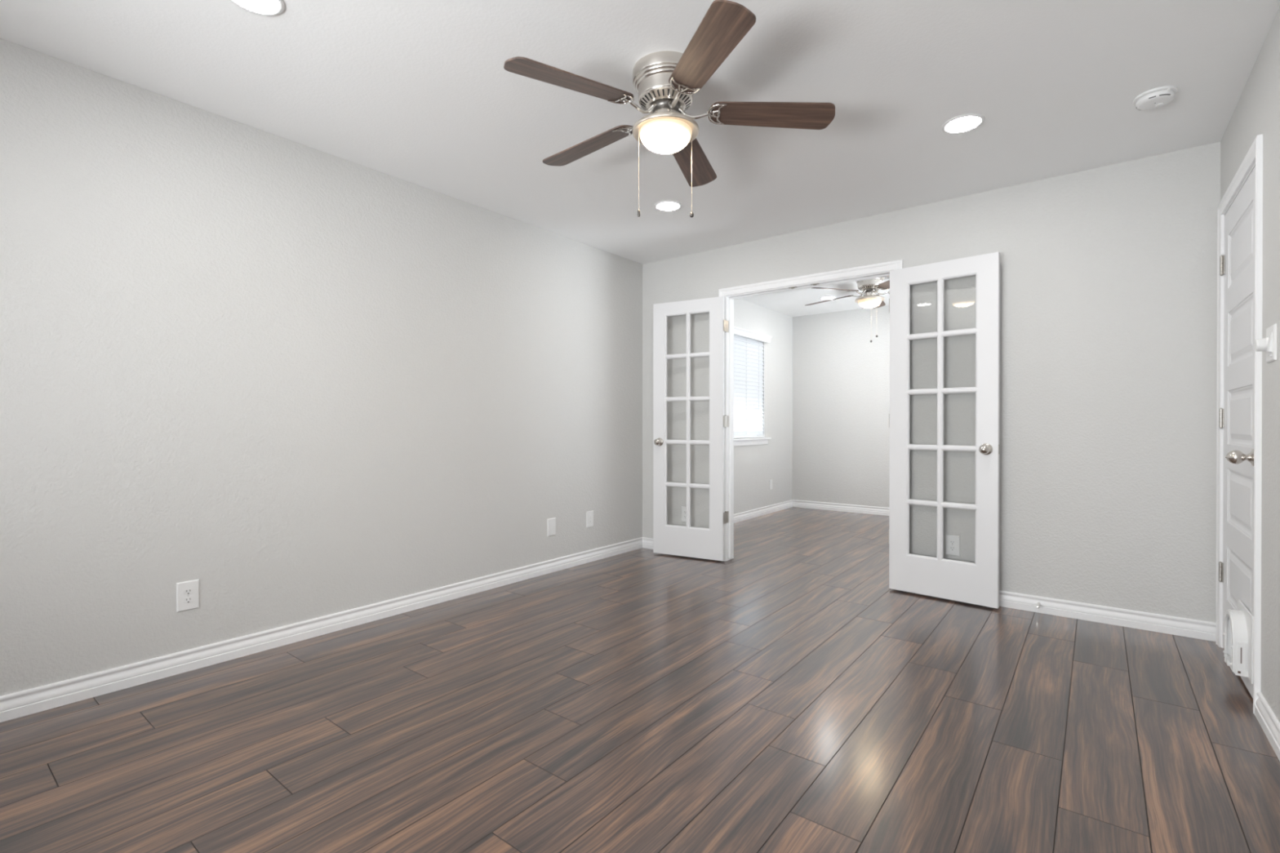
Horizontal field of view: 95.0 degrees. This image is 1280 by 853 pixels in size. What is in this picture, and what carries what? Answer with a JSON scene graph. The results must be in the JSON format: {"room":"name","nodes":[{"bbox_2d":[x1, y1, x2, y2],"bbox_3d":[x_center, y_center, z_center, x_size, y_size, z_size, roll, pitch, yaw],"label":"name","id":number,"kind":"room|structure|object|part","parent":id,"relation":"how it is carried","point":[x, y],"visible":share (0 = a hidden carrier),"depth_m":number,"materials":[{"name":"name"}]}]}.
{"room":"empty living room","nodes":[
{"label":"empty living room","id":0,"kind":"room"},
{"bbox_2d":[0,38,792,696],"bbox_3d":[-0.785,-0.154,4.131,0.140,2.480,8.990,0,0,38],"label":"wall","id":1,"kind":"structure","parent":0,"point":[296,382],"depth_m":2.75,"materials":[{"name":"grey paint"}]},
{"bbox_2d":[176,579,199,612],"bbox_3d":[-1.947,0.729,2.526,0.008,0.124,0.080,0,0,38],"label":"wall outlet","id":2,"kind":"object","parent":1,"relation":"attached to","point":[187,592],"visible":1,"depth_m":2.52,"materials":[{"name":"white plastic"}]},
{"bbox_2d":[183,596,193,603],"bbox_3d":[-1.945,0.748,2.524,0.002,0.021,0.034,0,0,38],"label":"receptacle","id":3,"kind":"object","parent":2,"relation":"attached to","point":[186,599],"depth_m":2.52,"materials":[{"name":"grey plastic"}]},
{"bbox_2d":[183,588,193,595],"bbox_3d":[-1.945,0.711,2.524,0.002,0.021,0.034,0,0,38],"label":"receptacle","id":4,"kind":"object","parent":2,"relation":"attached to","point":[186,591],"depth_m":2.52,"materials":[{"name":"grey plastic"}]},
{"bbox_2d":[0,537,642,722],"bbox_3d":[-1.694,1.006,2.845,0.015,0.089,5.598,0,0,38],"label":"baseboard","id":5,"kind":"structure","parent":1,"relation":"attached to","point":[33,700],"depth_m":2.73,"materials":[{"name":"white paint"}]},
{"bbox_2d":[546,517,555,537],"bbox_3d":[-0.634,0.723,4.209,0.008,0.126,0.080,0,0,38],"label":"blank wall plate","id":6,"kind":"object","parent":1,"relation":"attached to","point":[551,522],"visible":1,"depth_m":4.20,"materials":[{"name":"white plastic"}]},
{"bbox_2d":[586,510,593,528],"bbox_3d":[-0.385,0.716,4.527,0.009,0.124,0.080,0,0,38],"label":"jack wall plate","id":7,"kind":"object","parent":1,"relation":"attached to","point":[589,515],"visible":1,"depth_m":4.52,"materials":[{"name":"white plastic"}]},
{"bbox_2d":[733,334,771,445],"bbox_3d":[1.148,-0.405,6.575,0.182,1.228,1.103,0,0,38],"label":"window","id":8,"kind":"structure","parent":1,"relation":"in","point":[757,441],"depth_m":6.73,"materials":[{"name":"white paint"}]},
{"bbox_3d":[1.166,0.141,6.563,0.137,0.020,1.103,0,0,38],"label":"sill","id":9,"kind":"part","parent":8,"relation":"part of","materials":[{"name":"white paint"}]},
{"bbox_2d":[733,326,772,438],"bbox_3d":[1.192,-0.467,6.542,0.112,1.188,1.049,0,0,38],"label":"window blind","id":10,"kind":"object","parent":8,"relation":"attached to","point":[748,365],"visible":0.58,"depth_m":6.60,"materials":[{"name":"white paint"}]},
{"bbox_3d":[1.168,0.118,6.562,0.052,0.018,0.897,0,0,38],"label":"rail","id":11,"kind":"part","parent":10,"relation":"part of","materials":[{"name":"white plastic"}]},
{"bbox_2d":[733,499,792,523],"bbox_3d":[1.032,0.993,6.341,0.015,0.089,3.037,0,0,38],"label":"baseboard","id":12,"kind":"structure","parent":1,"relation":"attached to","point":[745,515],"depth_m":6.83,"materials":[{"name":"white paint"}]},
{"bbox_2d":[769,480,772,489],"bbox_3d":[1.572,0.699,7.039,0.006,0.118,0.072,0,0,38],"label":"blank wall plate","id":13,"kind":"object","parent":1,"relation":"attached to","point":[771,481],"visible":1,"depth_m":7.03,"materials":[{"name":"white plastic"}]},
{"bbox_2d":[0,506,1279,852],"bbox_3d":[0.694,1.075,2.983,3.631,0.050,8.770,0,0,38],"label":"floor","id":14,"kind":"structure","parent":0,"point":[778,695],"depth_m":2.02,"materials":[{"name":"brown wood"}]},
{"bbox_2d":[0,0,1279,316],"bbox_3d":[0.674,-1.440,2.988,3.841,0.100,8.990,0,0,38],"label":"ceiling","id":15,"kind":"structure","parent":0,"point":[419,92],"depth_m":2.41,"materials":[{"name":"paint"}]},
{"bbox_2d":[230,0,284,16],"bbox_3d":[-1.244,-1.382,1.889,0.174,0.007,0.174,0,0,38],"label":"recessed light","id":16,"kind":"object","parent":15,"relation":"in","point":[263,7],"visible":1,"depth_m":1.92,"materials":[{"name":"white plastic"}]},
{"bbox_2d":[654,200,681,211],"bbox_3d":[0.177,-1.389,3.696,0.174,0.007,0.174,0,0,38],"label":"recessed light","id":17,"kind":"object","parent":15,"relation":"in","point":[664,206],"visible":1,"depth_m":3.69,"materials":[{"name":"white plastic"}]},
{"bbox_2d":[503,0,835,217],"bbox_3d":[0.059,-1.098,2.324,1.202,0.579,1.251,0,0,38],"label":"ceiling fan","id":18,"kind":"object","parent":15,"relation":"hanging from","point":[665,82],"visible":1,"depth_m":2.21,"materials":[{"name":"brown wood"}]},
{"bbox_3d":[-0.238,-1.211,2.061,0.488,0.006,0.140,-4,14,-34],"label":"blade","id":19,"kind":"part","parent":18,"relation":"part of","materials":[{"name":"brown wood"}]},
{"bbox_3d":[-0.224,-1.213,2.542,0.488,0.006,0.140,-3,10,38],"label":"blade","id":20,"kind":"part","parent":18,"relation":"part of","materials":[{"name":"brown wood"}]},
{"bbox_3d":[-0.005,-1.002,2.257,0.008,0.337,0.008,0,0,2],"label":"pull chain","id":21,"kind":"part","parent":18,"relation":"part of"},
{"bbox_3d":[0.100,-1.118,2.292,0.205,0.072,0.205,0,0,2],"label":"lamp shade","id":22,"kind":"part","parent":18,"relation":"part of","materials":[{"name":"beige glass"}]},
{"bbox_3d":[0.206,-1.013,2.337,0.008,0.317,0.008,0,0,2],"label":"pull chain","id":23,"kind":"part","parent":18,"relation":"part of","materials":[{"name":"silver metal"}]},
{"bbox_3d":[0.239,-1.214,2.677,0.140,0.006,0.488,-12,-7,19],"label":"blade","id":24,"kind":"part","parent":18,"relation":"part of","materials":[{"name":"brown wood"}]},
{"bbox_3d":[0.215,-1.210,1.898,0.140,0.006,0.488,12,0,-17],"label":"blade","id":25,"kind":"part","parent":18,"relation":"part of","materials":[{"name":"brown wood"}]},
{"bbox_3d":[0.509,-1.212,2.279,0.488,0.006,0.140,3,-11,2],"label":"blade","id":26,"kind":"part","parent":18,"relation":"part of","materials":[{"name":"brown wood"}]},
{"bbox_2d":[819,296,836,299],"bbox_3d":[2.048,-1.399,6.387,0.174,0.007,0.174,0,0,38],"label":"recessed light","id":27,"kind":"object","parent":15,"relation":"in","point":[823,297],"visible":0.94,"depth_m":6.36,"materials":[{"name":"white plastic"}]},
{"bbox_2d":[804,276,889,342],"bbox_3d":[2.079,-1.079,5.436,1.252,0.641,1.204,0,0,-43],"label":"ceiling fan","id":28,"kind":"object","parent":15,"relation":"hanging from","point":[869,287],"visible":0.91,"depth_m":5.33,"materials":[{"name":"silver metal"}]},
{"bbox_3d":[1.835,-1.225,5.697,0.140,0.006,0.488,-16,8,-42],"label":"blade","id":29,"kind":"part","parent":28,"relation":"part of","materials":[{"name":"brown wood"}]},
{"bbox_3d":[1.744,-1.224,5.224,0.488,0.006,0.140,-3,13,-25],"label":"blade","id":30,"kind":"part","parent":28,"relation":"part of","materials":[{"name":"brown wood"}]},
{"bbox_3d":[2.115,-1.130,5.398,0.205,0.072,0.205,0,0,-43],"label":"lamp shade","id":31,"kind":"part","parent":28,"relation":"part of","materials":[{"name":"beige glass"}]},
{"bbox_3d":[2.313,-1.226,5.756,0.140,0.006,0.488,-13,-9,28],"label":"blade","id":32,"kind":"part","parent":28,"relation":"part of","materials":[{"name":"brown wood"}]},
{"bbox_3d":[2.165,-1.222,4.991,0.140,0.006,0.488,12,2,-8],"label":"blade","id":33,"kind":"part","parent":28,"relation":"part of","materials":[{"name":"brown wood"}]},
{"bbox_2d":[941,113,984,133],"bbox_3d":[1.479,-1.385,2.686,0.174,0.007,0.174,0,0,38],"label":"recessed light","id":34,"kind":"object","parent":15,"relation":"in","point":[965,122],"visible":1,"depth_m":2.67,"materials":[{"name":"white plastic"}]},
{"bbox_2d":[1133,85,1177,110],"bbox_3d":[2.157,-1.368,2.457,0.142,0.039,0.142,0,0,0],"label":"smoke detector","id":35,"kind":"object","parent":15,"relation":"attached to","point":[1154,98],"visible":1,"depth_m":2.43,"materials":[{"name":"white plastic"}]},
{"bbox_2d":[792,305,889,507],"bbox_3d":[3.401,-0.163,6.490,3.801,2.480,0.120,0,0,38],"label":"wall","id":36,"kind":"structure","parent":0,"point":[841,378],"depth_m":7.15,"materials":[{"name":"grey paint"}]},
{"bbox_2d":[792,499,888,515],"bbox_3d":[3.360,0.992,6.441,3.561,0.089,0.015,0,0,38],"label":"baseboard","id":37,"kind":"structure","parent":36,"relation":"attached to","point":[798,504],"depth_m":7.14,"materials":[{"name":"white paint"}]},
{"bbox_2d":[642,142,1220,622],"bbox_3d":[1.461,-0.154,4.003,3.561,2.480,0.115,0,0,38],"label":"wall","id":38,"kind":"structure","parent":0,"point":[1108,273],"depth_m":3.25,"materials":[{"name":"grey paint"}]},
{"bbox_2d":[642,537,653,549],"bbox_3d":[0.317,0.999,4.818,0.760,0.089,0.015,0,0,38],"label":"baseboard","id":39,"kind":"structure","parent":38,"relation":"attached to","point":[647,543],"depth_m":5.01,"materials":[{"name":"white paint"}]},
{"bbox_2d":[681,506,686,522],"bbox_3d":[0.371,0.717,4.779,0.080,0.124,0.008,0,0,38],"label":"wall outlet","id":40,"kind":"object","parent":38,"relation":"attached to","point":[683,508],"visible":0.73,"depth_m":4.78,"materials":[{"name":"white plastic"}]},
{"bbox_2d":[653,296,728,560],"bbox_3d":[0.384,0.017,4.650,0.619,2.030,0.152,0,0,28],"label":"door","id":41,"kind":"structure","parent":38,"relation":"in","point":[690,541],"depth_m":4.63,"materials":[{"name":"white paint"}]},
{"bbox_3d":[0.140,0.126,4.724,0.054,0.054,0.054,0,0,29],"label":"knob","id":42,"kind":"part","parent":41,"relation":"part of","materials":[{"name":"silver metal"}]},
{"bbox_2d":[718,259,902,560],"bbox_3d":[1.188,-0.011,4.216,1.346,2.114,0.149,0,0,38],"label":"door frame","id":43,"kind":"structure","parent":38,"relation":"attached to","point":[878,270],"depth_m":4.54,"materials":[{"name":"white paint"}]},
{"bbox_2d":[888,251,999,608],"bbox_3d":[1.821,0.021,3.551,0.615,2.030,0.163,0,0,43],"label":"door","id":44,"kind":"structure","parent":38,"relation":"in","point":[977,583],"depth_m":3.54,"materials":[{"name":"white paint"}]},
{"bbox_3d":[1.964,0.131,3.344,0.054,0.054,0.054,0,0,43],"label":"knob","id":45,"kind":"part","parent":44,"relation":"part of","materials":[{"name":"silver metal"}]},
{"bbox_2d":[945,534,959,556],"bbox_3d":[1.908,0.726,3.580,0.080,0.124,0.008,0,0,38],"label":"wall outlet","id":46,"kind":"object","parent":38,"relation":"attached to","point":[952,542],"visible":1,"depth_m":3.58,"materials":[{"name":"white plastic"}]},
{"bbox_2d":[949,540,955,544],"bbox_3d":[1.907,0.708,3.578,0.034,0.021,0.002,0,0,38],"label":"receptacle","id":47,"kind":"object","parent":46,"relation":"attached to","point":[951,542],"depth_m":3.58,"materials":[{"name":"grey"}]},
{"bbox_2d":[999,590,1215,641],"bbox_3d":[2.253,1.004,3.307,1.452,0.089,0.015,0,0,38],"label":"baseboard","id":48,"kind":"structure","parent":38,"relation":"attached to","point":[1184,627],"depth_m":3.11,"materials":[{"name":"white paint"}]},
{"bbox_2d":[1220,6,1279,722],"bbox_3d":[2.133,-0.145,1.855,0.140,2.480,8.990,0,0,38],"label":"wall","id":49,"kind":"structure","parent":0,"point":[1256,112],"depth_m":2.04,"materials":[{"name":"grey paint"}]},
{"bbox_2d":[1218,166,1255,698],"bbox_3d":[2.515,0.024,2.494,0.115,2.033,0.767,0,0,38],"label":"door","id":50,"kind":"structure","parent":49,"relation":"in","point":[1236,571],"depth_m":2.48,"materials":[{"name":"white paint"}]},
{"bbox_3d":[2.297,0.118,2.257,0.063,0.054,0.054,0,0,38],"label":"knob","id":51,"kind":"part","parent":50,"relation":"part of","materials":[{"name":"silver metal"}]},
{"bbox_2d":[1222,600,1253,684],"bbox_3d":[2.397,0.850,2.357,0.058,0.255,0.290,0,0,38],"label":"pet door","id":52,"kind":"structure","parent":50,"relation":"attached to","point":[1237,633],"depth_m":2.31,"materials":[{"name":"white plastic"}]},
{"bbox_2d":[1226,608,1248,673],"bbox_3d":[2.419,0.860,2.378,0.039,0.226,0.206,0,0,38],"label":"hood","id":53,"kind":"object","parent":52,"relation":"attached to","point":[1237,620],"depth_m":2.31,"materials":[{"name":"white plastic"}]},
{"bbox_3d":[2.355,0.911,2.294,0.036,0.132,0.006,0,0,38],"label":"panel","id":54,"kind":"part","parent":52,"relation":"part of","materials":[{"name":"white plastic"}]},
{"bbox_3d":[2.417,0.850,2.341,0.006,0.255,0.290,0,0,38],"label":"mounting plate","id":55,"kind":"part","parent":52,"relation":"part of","materials":[{"name":"white plastic"}]},
{"bbox_2d":[1215,133,1262,714],"bbox_3d":[2.575,-0.005,2.443,0.147,2.114,0.886,0,0,38],"label":"door frame","id":56,"kind":"structure","parent":49,"relation":"attached to","point":[1254,157],"depth_m":2.15,"materials":[{"name":"white paint"}]},
{"bbox_2d":[1254,323,1276,363],"bbox_3d":[2.142,-0.283,2.010,0.038,0.122,0.118,0,0,38],"label":"light switch","id":57,"kind":"object","parent":49,"relation":"attached to","point":[1268,344],"visible":1,"depth_m":1.99,"materials":[{"name":"white plastic"}]},
{"bbox_3d":[2.155,-0.283,2.032,0.032,0.052,0.052,0,0,38],"label":"dimmer knob","id":58,"kind":"part","parent":57,"relation":"part of","materials":[{"name":"white plastic"}]},
{"bbox_2d":[1254,691,1279,760],"bbox_3d":[0.817,1.016,0.298,0.015,0.089,4.668,0,0,38],"label":"baseboard","id":59,"kind":"structure","parent":49,"relation":"attached to","point":[1268,721],"depth_m":1.99,"materials":[{"name":"white paint"}]}
]}

